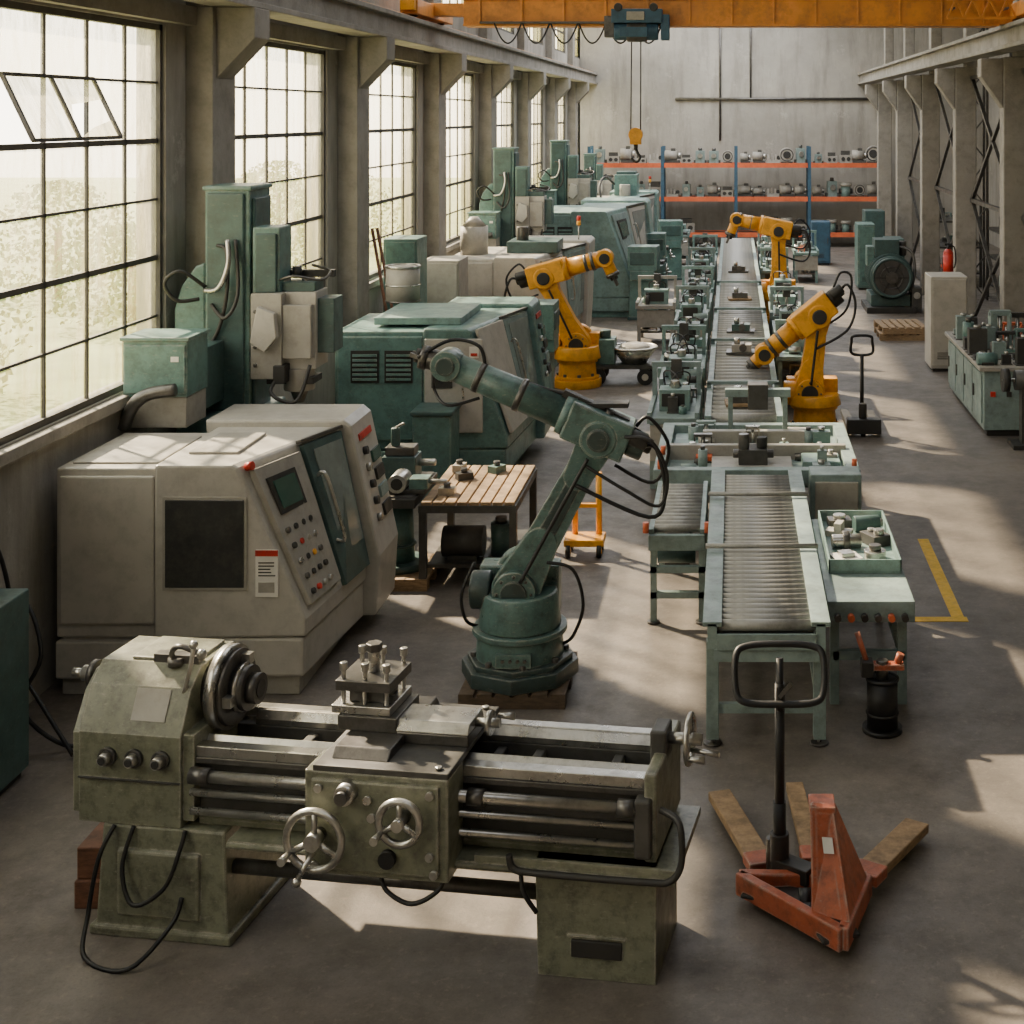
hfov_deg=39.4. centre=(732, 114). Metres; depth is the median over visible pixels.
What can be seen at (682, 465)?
fixture
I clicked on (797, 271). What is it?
shelf
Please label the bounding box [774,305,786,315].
fixture
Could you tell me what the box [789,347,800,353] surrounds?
fixture
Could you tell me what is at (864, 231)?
cabinet
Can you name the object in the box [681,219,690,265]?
station
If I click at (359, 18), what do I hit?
crane runway beam
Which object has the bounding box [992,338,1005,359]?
tool
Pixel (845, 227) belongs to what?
valve
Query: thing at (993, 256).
shelf
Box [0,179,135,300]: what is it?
bush
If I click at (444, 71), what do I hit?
column
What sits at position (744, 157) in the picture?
motor
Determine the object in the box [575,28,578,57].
window
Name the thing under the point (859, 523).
machined part
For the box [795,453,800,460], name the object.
fixture
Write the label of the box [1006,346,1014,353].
tool
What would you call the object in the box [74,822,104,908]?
block
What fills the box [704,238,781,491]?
conveyor
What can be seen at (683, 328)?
station
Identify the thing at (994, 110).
wall
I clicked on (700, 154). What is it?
gearbox
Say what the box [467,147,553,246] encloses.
machine
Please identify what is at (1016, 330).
tool
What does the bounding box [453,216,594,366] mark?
machining center
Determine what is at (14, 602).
base cabinet
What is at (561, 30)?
window
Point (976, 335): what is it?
tool
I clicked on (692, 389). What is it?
fixture
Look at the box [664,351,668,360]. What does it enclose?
fixture
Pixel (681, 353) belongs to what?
station
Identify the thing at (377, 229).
rod
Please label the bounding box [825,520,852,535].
machined part
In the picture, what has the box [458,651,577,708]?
pallet
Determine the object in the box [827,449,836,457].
fixture
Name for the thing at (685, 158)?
block
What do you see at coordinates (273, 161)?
bush
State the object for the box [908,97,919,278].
cross bracing
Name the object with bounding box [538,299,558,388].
small lathe
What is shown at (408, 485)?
machine
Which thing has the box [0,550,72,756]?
power cable
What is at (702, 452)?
fixture
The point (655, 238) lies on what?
small lathe
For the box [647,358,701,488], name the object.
station
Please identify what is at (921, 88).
column
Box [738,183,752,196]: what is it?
motor
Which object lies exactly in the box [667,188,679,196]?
head
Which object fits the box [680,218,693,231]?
block
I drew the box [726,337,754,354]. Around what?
carrier
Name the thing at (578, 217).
lamp
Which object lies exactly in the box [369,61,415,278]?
window
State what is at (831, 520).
machined part
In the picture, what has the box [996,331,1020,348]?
tool
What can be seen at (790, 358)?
station
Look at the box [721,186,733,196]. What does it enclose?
block
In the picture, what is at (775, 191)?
head
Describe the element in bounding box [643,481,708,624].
conveyor
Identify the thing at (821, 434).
fixture
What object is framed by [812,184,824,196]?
motor
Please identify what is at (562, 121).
window
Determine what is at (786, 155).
pump
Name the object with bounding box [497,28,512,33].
window
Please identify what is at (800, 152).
gearbox
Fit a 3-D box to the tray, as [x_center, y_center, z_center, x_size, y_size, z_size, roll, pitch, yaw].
[0.940,3.210,10.575,0.520,0.100,1.250,0,0,0]
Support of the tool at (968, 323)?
on the workbench
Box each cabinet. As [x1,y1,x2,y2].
[0,588,28,794]
[383,235,426,312]
[427,256,467,302]
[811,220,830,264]
[855,222,874,289]
[862,209,884,236]
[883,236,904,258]
[925,272,967,370]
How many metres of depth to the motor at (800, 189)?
42.63 m
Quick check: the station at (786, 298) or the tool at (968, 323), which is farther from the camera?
the station at (786, 298)
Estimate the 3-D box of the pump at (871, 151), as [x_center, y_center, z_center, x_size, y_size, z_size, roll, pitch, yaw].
[4.278,1.206,42.729,0.477,0.547,0.290,0,0,6]
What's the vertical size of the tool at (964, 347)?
0.197 m
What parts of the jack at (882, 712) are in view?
lever, knob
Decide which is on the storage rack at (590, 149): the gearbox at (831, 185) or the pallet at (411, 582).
the gearbox at (831, 185)
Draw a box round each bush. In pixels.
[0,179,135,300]
[0,270,34,393]
[48,222,135,326]
[127,192,135,250]
[235,171,302,266]
[246,160,302,235]
[289,175,400,246]
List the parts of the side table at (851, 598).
leg, knob, knob, knob, knob, knob, leg, knob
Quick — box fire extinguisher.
[943,243,955,271]
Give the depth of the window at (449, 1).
24.16 m
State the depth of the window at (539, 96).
34.62 m
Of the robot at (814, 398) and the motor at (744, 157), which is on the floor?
the robot at (814, 398)
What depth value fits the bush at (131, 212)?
37.65 m
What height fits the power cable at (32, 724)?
0.964 m
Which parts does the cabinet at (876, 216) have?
door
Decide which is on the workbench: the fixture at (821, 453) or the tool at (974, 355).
the tool at (974, 355)
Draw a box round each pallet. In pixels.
[392,554,436,591]
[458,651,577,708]
[874,319,924,333]
[874,327,924,340]
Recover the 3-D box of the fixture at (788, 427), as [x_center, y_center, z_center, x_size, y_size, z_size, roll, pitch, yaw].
[0.641,3.231,14.151,0.198,0.138,0.152,0,0,0]
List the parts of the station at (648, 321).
leg, panel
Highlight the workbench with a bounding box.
[945,331,1023,435]
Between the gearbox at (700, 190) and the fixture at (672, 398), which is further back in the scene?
the gearbox at (700, 190)
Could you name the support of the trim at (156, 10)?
attached to the wall at (28, 484)
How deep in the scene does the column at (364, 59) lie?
16.92 m
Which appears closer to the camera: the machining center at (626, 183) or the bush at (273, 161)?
the machining center at (626, 183)
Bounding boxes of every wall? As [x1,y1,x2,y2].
[0,0,579,703]
[575,28,988,242]
[989,26,1008,247]
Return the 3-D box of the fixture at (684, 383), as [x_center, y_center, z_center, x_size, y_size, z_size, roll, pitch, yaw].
[-0.541,3.162,16.127,0.227,0.156,0.170,0,0,0]
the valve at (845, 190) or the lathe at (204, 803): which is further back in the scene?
the valve at (845, 190)
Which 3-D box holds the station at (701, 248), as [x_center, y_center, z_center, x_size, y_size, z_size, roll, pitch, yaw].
[-0.660,3.381,30.000,0.560,1.238,1.300,0,0,0]
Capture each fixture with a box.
[645,293,649,304]
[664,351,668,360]
[665,367,668,376]
[667,393,678,413]
[679,405,686,414]
[681,464,695,466]
[683,382,695,397]
[684,369,701,378]
[687,376,695,382]
[688,422,697,439]
[690,335,701,347]
[691,388,696,402]
[693,313,706,320]
[694,433,711,442]
[694,454,711,462]
[696,420,715,428]
[698,437,714,442]
[698,445,706,466]
[746,425,759,442]
[760,242,768,247]
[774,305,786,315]
[788,427,805,428]
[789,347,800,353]
[791,341,798,346]
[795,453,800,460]
[803,426,812,442]
[812,459,830,465]
[813,426,829,442]
[817,445,826,461]
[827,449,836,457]
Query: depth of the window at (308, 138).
15.42 m
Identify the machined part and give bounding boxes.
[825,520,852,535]
[827,513,851,527]
[829,549,862,558]
[831,530,861,549]
[852,515,882,531]
[860,527,889,546]
[864,543,885,558]
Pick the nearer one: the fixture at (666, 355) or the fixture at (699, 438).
the fixture at (699, 438)
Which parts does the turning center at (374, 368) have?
coolant tank, door, panel, door, handle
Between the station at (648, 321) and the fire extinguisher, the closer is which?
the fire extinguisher
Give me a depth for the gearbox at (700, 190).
42.63 m
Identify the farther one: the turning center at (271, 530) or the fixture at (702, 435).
the fixture at (702, 435)
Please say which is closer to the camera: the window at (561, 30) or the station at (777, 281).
the station at (777, 281)
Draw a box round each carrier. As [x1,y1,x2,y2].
[725,385,747,406]
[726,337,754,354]
[727,318,754,333]
[728,262,748,272]
[728,287,751,300]
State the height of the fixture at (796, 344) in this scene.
0.173 m
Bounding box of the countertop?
[945,331,1023,371]
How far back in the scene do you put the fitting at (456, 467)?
12.75 m
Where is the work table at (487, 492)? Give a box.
[418,465,536,578]
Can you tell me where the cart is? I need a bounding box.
[596,329,657,384]
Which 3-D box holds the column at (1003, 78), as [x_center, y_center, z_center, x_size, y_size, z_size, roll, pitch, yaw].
[4.250,-0.200,21.900,0.800,8.400,0.340,0,0,0]
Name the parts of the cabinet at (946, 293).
door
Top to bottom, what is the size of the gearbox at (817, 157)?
0.354 m
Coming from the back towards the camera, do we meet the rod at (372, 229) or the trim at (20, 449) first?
the rod at (372, 229)
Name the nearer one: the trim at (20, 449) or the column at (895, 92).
the trim at (20, 449)
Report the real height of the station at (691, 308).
1.212 m
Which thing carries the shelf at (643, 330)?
attached to the station at (648, 321)
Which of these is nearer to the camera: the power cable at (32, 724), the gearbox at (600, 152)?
the power cable at (32, 724)
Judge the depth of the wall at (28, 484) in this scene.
11.80 m
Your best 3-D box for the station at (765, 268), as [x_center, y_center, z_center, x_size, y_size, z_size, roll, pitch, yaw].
[0.880,3.394,30.200,0.600,1.211,1.400,0,0,0]
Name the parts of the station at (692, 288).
leg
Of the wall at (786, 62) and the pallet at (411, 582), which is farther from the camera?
the wall at (786, 62)
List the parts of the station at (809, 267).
leg, panel, leg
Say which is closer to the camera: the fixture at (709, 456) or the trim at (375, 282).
the fixture at (709, 456)
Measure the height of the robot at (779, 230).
2.100 m
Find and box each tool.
[954,313,970,339]
[961,336,966,349]
[963,317,973,335]
[965,325,987,354]
[971,314,977,324]
[971,351,984,359]
[976,353,997,364]
[986,324,995,349]
[988,310,1011,344]
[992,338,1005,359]
[993,316,997,330]
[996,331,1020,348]
[1000,351,1011,364]
[1002,322,1022,339]
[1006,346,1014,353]
[1011,312,1023,327]
[1013,328,1023,347]
[1013,334,1023,365]
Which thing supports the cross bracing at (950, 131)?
attached to the column at (955, 84)
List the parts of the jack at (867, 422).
loop handle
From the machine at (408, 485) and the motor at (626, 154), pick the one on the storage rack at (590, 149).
the motor at (626, 154)
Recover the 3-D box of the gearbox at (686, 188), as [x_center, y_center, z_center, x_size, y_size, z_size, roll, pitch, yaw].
[-1.421,2.259,42.742,0.316,0.481,0.332,0,0,5]
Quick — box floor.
[0,243,1023,1023]
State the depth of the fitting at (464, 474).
12.47 m
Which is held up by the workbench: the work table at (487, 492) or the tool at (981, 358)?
the tool at (981, 358)
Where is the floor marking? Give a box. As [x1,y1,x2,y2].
[915,539,968,621]
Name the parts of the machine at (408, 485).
work plate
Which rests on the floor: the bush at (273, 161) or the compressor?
the compressor
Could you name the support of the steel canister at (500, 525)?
on the work table at (487, 492)
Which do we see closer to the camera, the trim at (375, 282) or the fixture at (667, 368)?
the fixture at (667, 368)
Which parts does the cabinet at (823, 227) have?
door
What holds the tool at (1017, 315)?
on the workbench
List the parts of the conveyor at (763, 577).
leg, frame, leg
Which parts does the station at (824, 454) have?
frame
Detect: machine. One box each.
[117,183,342,432]
[382,422,447,574]
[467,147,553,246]
[532,140,596,204]
[579,153,613,195]
[627,244,671,319]
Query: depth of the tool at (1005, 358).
17.53 m
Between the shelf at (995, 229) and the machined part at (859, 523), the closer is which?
the machined part at (859, 523)
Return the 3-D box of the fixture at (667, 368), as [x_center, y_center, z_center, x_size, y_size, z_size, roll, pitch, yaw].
[-0.726,3.077,16.942,0.201,0.166,0.151,0,0,0]
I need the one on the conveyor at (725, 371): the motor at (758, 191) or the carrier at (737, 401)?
the carrier at (737, 401)
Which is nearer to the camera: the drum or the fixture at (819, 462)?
the fixture at (819, 462)
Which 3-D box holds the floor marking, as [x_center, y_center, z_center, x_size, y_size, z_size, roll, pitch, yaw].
[1.615,3.998,12.125,0.490,0.004,2.150,0,0,0]
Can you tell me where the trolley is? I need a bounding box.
[564,472,605,557]
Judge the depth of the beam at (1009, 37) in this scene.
24.73 m
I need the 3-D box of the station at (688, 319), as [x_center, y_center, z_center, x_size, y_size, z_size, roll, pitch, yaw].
[-0.640,3.462,20.200,0.540,1.076,1.200,0,0,0]
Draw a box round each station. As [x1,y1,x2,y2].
[635,273,676,341]
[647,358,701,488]
[653,381,861,551]
[658,323,706,424]
[659,343,702,424]
[668,316,707,384]
[674,294,707,366]
[675,283,710,361]
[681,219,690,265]
[681,263,714,330]
[681,279,712,344]
[688,245,715,304]
[688,252,713,281]
[692,233,717,279]
[692,244,716,294]
[757,231,770,278]
[759,242,771,262]
[759,245,788,302]
[768,271,797,332]
[768,283,803,335]
[772,304,798,362]
[775,319,804,404]
[792,229,818,282]
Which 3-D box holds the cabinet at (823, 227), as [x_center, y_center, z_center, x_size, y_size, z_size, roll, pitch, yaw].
[2.350,3.425,37.583,0.500,1.150,0.635,0,0,0]
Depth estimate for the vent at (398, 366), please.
14.90 m
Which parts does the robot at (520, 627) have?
connector plate, arm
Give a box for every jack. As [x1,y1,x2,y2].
[709,640,928,951]
[840,334,880,435]
[854,631,903,738]
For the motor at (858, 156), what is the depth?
42.60 m
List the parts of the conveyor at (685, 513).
leg, drive motor, frame, leg, leg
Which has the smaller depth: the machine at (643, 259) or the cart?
the cart
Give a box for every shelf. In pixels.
[427,530,527,567]
[641,328,669,332]
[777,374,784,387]
[794,268,814,274]
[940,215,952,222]
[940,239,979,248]
[988,227,999,233]
[990,254,997,260]
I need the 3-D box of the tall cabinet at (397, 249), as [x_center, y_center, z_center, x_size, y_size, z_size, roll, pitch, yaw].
[-4.375,2.815,18.683,0.450,2.370,0.635,0,0,0]
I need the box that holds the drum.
[384,263,420,303]
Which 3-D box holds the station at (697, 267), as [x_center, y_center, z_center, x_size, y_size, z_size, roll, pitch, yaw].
[-0.660,3.394,26.600,0.600,1.211,1.400,0,0,0]
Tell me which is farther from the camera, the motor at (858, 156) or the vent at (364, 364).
the motor at (858, 156)
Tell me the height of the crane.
2.357 m
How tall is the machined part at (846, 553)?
0.080 m
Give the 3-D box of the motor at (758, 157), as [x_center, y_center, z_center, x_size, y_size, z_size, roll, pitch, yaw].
[0.809,1.270,42.750,0.418,0.420,0.291,0,0,2]
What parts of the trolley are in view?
post, frame, post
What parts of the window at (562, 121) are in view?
glass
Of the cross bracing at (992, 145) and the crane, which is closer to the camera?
the crane
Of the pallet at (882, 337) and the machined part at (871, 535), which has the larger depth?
the pallet at (882, 337)
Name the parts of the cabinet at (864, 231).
door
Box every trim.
[0,394,129,467]
[31,0,549,83]
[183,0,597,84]
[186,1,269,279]
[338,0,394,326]
[369,275,382,289]
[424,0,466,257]
[446,240,459,252]
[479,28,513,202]
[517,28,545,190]
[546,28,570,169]
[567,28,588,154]
[675,28,868,140]
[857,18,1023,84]
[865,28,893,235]
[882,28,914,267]
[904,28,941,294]
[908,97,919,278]
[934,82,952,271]
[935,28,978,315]
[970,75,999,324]
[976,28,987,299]
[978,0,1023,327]
[1021,67,1023,224]
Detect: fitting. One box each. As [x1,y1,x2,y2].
[438,482,455,495]
[452,459,466,471]
[455,467,473,480]
[488,460,505,473]
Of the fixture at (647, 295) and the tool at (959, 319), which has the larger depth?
the fixture at (647, 295)
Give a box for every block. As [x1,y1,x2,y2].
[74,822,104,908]
[608,152,619,162]
[636,155,646,162]
[647,181,660,196]
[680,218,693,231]
[681,155,691,162]
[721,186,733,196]
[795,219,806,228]
[827,152,836,162]
[840,151,851,162]
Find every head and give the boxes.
[649,153,660,162]
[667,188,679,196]
[766,154,779,162]
[767,188,779,196]
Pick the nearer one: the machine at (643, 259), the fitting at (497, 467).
the fitting at (497, 467)
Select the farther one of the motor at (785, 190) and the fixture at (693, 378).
the motor at (785, 190)
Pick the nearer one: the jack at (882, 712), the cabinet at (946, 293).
the jack at (882, 712)
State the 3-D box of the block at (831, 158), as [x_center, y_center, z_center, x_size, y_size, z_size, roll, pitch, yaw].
[3.019,1.311,42.743,0.312,0.338,0.269,0,0,4]
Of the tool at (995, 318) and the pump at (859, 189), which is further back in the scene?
the pump at (859, 189)
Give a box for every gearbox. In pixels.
[595,146,606,162]
[639,181,644,189]
[681,181,691,196]
[694,148,706,162]
[695,185,704,196]
[707,148,720,162]
[794,145,806,162]
[813,152,822,162]
[825,178,838,196]
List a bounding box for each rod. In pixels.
[371,228,387,310]
[375,227,392,308]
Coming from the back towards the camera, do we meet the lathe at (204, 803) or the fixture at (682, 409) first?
the fixture at (682, 409)
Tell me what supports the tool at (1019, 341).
on the workbench
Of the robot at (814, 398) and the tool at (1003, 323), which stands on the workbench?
the tool at (1003, 323)
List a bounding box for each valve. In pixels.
[781,217,792,220]
[827,219,837,231]
[839,182,852,196]
[840,220,850,231]
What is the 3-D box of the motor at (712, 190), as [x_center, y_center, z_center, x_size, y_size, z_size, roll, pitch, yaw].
[-0.571,2.281,42.749,0.400,0.438,0.278,0,0,5]
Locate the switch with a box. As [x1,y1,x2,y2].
[990,392,995,396]
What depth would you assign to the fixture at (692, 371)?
16.68 m
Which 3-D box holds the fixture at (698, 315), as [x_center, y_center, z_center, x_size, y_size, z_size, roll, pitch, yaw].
[-0.502,3.097,21.437,0.212,0.126,0.127,0,0,0]
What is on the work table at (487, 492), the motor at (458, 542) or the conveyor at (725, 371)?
the motor at (458, 542)
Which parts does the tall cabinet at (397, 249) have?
door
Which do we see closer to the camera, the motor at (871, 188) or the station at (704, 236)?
the station at (704, 236)
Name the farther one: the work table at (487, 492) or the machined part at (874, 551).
the work table at (487, 492)
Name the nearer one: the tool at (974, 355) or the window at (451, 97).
the tool at (974, 355)
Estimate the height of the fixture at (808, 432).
0.195 m
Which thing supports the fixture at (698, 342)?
attached to the station at (688, 319)
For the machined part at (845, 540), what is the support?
in the tray
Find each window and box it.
[0,0,161,445]
[235,42,324,286]
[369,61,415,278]
[441,0,463,2]
[446,73,472,243]
[496,81,512,146]
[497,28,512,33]
[528,28,541,44]
[532,90,541,186]
[555,28,564,52]
[558,95,564,139]
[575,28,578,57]
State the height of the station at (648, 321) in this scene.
1.172 m
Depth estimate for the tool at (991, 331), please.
18.68 m
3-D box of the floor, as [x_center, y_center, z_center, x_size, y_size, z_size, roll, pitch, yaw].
[1.560,4.100,19.925,13.280,0.200,48.250,0,0,0]
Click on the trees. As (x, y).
(94, 347)
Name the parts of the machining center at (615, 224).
control panel, handle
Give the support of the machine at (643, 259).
on the floor
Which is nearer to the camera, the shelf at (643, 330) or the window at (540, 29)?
the shelf at (643, 330)
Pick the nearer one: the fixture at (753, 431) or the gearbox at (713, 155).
the fixture at (753, 431)
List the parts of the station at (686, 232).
panel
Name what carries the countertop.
on the workbench
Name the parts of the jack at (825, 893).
loop handle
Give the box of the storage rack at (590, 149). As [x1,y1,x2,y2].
[587,146,876,240]
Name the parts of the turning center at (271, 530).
control panel, handle, door, knob, knob, knob, knob, knob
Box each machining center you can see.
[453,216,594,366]
[543,198,653,316]
[597,171,658,231]
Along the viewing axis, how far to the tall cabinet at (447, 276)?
20.18 m
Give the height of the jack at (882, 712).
0.627 m
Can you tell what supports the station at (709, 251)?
on the floor
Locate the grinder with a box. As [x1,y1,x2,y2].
[1000,368,1023,449]
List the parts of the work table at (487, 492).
leg, leg, frame, leg, leg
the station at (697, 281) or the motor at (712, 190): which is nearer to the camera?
the station at (697, 281)
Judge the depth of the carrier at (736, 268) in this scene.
28.09 m
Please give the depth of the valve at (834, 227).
42.63 m
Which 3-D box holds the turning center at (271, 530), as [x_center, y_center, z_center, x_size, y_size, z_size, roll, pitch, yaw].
[-3.692,3.175,10.490,1.937,1.650,1.820,0,0,0]
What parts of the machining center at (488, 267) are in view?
control panel, door, handle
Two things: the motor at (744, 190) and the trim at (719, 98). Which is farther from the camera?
the trim at (719, 98)
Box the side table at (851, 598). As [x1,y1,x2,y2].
[811,519,914,703]
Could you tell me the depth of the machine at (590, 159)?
40.19 m
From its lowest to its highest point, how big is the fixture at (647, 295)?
0.200 m
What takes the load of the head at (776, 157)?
on the storage rack at (590, 149)
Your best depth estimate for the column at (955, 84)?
26.43 m
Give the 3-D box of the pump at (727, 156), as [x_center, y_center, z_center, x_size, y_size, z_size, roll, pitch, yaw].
[-0.161,1.280,42.735,0.342,0.400,0.208,0,0,3]
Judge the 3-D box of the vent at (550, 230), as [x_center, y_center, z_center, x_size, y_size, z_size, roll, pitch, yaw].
[-3.670,2.436,27.600,0.300,0.459,0.024,0,0,0]
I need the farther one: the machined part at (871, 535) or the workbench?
the workbench
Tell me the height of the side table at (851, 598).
0.740 m
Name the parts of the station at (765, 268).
panel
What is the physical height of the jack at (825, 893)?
1.268 m
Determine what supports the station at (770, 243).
on the floor
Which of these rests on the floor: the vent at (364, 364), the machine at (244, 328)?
the machine at (244, 328)
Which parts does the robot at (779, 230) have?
arm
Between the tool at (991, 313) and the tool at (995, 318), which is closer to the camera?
the tool at (991, 313)
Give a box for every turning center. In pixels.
[56,404,397,693]
[335,297,552,502]
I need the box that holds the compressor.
[861,237,921,313]
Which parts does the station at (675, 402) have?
leg, panel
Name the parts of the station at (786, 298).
leg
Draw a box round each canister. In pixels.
[491,515,508,556]
[862,671,901,738]
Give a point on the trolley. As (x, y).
(572, 539)
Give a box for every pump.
[722,150,732,162]
[779,148,793,162]
[853,184,864,196]
[865,146,876,162]
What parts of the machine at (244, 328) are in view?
label plate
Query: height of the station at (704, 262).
1.212 m
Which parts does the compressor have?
motor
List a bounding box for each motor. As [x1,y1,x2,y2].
[441,525,486,560]
[620,146,634,162]
[664,148,681,162]
[707,182,720,196]
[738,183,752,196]
[740,152,750,162]
[753,150,765,162]
[753,186,765,196]
[779,183,794,196]
[794,183,806,196]
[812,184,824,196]
[852,148,867,162]
[867,182,876,196]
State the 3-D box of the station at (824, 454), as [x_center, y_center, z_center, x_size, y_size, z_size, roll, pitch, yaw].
[0.215,3.350,13.425,1.870,1.300,2.290,0,0,0]
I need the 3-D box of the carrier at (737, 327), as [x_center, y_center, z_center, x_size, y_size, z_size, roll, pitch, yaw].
[0.115,3.060,20.400,0.400,0.200,0.300,0,0,3]
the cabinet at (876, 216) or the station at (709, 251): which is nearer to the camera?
the station at (709, 251)
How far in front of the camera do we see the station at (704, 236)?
33.02 m
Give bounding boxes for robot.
[409,338,670,695]
[504,249,619,389]
[725,212,810,322]
[746,271,856,422]
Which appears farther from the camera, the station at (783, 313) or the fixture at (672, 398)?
the station at (783, 313)
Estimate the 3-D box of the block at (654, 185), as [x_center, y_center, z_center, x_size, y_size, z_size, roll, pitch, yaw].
[-2.381,2.268,42.740,0.436,0.465,0.376,0,0,4]
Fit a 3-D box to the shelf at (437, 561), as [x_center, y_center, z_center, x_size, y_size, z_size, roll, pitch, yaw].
[-2.230,3.835,12.400,0.740,0.030,1.000,0,0,0]
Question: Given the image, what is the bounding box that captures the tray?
[818,510,901,573]
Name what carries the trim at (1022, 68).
attached to the trim
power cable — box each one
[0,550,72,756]
[29,604,72,748]
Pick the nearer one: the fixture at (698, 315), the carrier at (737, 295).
the fixture at (698, 315)
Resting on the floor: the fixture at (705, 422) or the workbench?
the workbench
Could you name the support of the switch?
attached to the workbench
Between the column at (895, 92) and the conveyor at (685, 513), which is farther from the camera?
the column at (895, 92)
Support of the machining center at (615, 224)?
on the floor
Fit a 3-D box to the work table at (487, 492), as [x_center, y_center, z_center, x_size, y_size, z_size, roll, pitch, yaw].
[-2.230,3.625,12.375,0.820,0.750,1.270,0,0,0]
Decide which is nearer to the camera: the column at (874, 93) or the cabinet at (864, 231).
the cabinet at (864, 231)
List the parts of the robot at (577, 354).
arm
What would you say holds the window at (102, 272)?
in the wall at (28, 484)
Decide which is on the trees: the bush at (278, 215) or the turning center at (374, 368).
the bush at (278, 215)
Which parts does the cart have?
frame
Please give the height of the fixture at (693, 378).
0.078 m
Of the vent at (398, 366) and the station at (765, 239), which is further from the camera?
the station at (765, 239)
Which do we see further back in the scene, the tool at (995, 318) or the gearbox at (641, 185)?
the gearbox at (641, 185)
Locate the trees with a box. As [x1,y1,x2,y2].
[0,178,532,429]
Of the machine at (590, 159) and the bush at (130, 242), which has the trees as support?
the bush at (130, 242)
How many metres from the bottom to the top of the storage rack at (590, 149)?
3.050 m
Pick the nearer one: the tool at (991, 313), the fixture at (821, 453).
the fixture at (821, 453)
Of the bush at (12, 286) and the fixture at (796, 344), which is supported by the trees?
the bush at (12, 286)
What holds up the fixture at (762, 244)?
attached to the station at (765, 239)
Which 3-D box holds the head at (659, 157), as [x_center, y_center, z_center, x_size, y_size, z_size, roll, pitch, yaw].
[-2.368,1.329,42.751,0.404,0.302,0.222,0,0,-2]
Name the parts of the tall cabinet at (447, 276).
door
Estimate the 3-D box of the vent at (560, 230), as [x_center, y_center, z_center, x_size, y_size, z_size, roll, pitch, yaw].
[-3.310,2.436,27.600,0.300,0.459,0.024,0,0,0]
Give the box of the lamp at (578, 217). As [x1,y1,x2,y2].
[577,216,580,239]
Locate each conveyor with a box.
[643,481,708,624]
[703,470,830,746]
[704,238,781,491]
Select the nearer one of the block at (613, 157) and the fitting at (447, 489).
the fitting at (447, 489)
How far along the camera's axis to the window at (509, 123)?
29.92 m
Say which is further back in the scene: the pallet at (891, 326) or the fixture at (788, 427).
the pallet at (891, 326)
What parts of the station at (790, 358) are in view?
leg, leg, panel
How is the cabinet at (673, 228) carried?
on the floor
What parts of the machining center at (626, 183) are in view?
spindle motor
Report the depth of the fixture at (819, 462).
12.92 m
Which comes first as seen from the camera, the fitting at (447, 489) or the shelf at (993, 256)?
the fitting at (447, 489)
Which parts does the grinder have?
motor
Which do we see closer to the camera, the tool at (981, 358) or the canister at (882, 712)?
the canister at (882, 712)
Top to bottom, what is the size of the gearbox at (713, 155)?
0.469 m
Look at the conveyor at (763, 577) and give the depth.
9.51 m
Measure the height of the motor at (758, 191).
0.344 m
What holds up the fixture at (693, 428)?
attached to the station at (824, 454)
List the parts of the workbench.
door, door, door, door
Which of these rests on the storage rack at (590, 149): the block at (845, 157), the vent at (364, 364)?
the block at (845, 157)
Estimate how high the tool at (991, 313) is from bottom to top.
0.461 m
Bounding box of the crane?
[400,0,1023,162]
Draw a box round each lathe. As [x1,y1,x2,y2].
[71,636,719,984]
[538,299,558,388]
[647,232,674,287]
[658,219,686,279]
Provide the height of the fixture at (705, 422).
0.183 m
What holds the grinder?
on the floor
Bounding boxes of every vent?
[351,351,378,382]
[384,351,412,382]
[543,227,554,234]
[557,227,572,234]
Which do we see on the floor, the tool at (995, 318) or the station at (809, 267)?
the station at (809, 267)
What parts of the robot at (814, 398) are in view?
arm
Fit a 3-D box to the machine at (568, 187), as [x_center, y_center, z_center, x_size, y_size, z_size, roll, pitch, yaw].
[-3.930,2.300,32.882,1.356,3.400,1.847,0,0,2]
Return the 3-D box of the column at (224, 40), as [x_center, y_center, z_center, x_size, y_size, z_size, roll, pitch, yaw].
[-4.490,-0.200,12.500,0.580,8.400,0.560,0,0,0]
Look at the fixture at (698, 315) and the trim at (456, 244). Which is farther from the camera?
the trim at (456, 244)
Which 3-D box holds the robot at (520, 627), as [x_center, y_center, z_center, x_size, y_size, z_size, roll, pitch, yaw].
[-1.352,2.733,9.800,1.809,2.330,0.815,0,0,0]
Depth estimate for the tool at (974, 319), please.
19.90 m
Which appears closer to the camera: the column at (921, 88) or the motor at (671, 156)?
the column at (921, 88)
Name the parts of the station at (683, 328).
leg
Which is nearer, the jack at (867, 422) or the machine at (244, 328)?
the machine at (244, 328)
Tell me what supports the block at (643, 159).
on the storage rack at (590, 149)
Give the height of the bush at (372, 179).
2.411 m

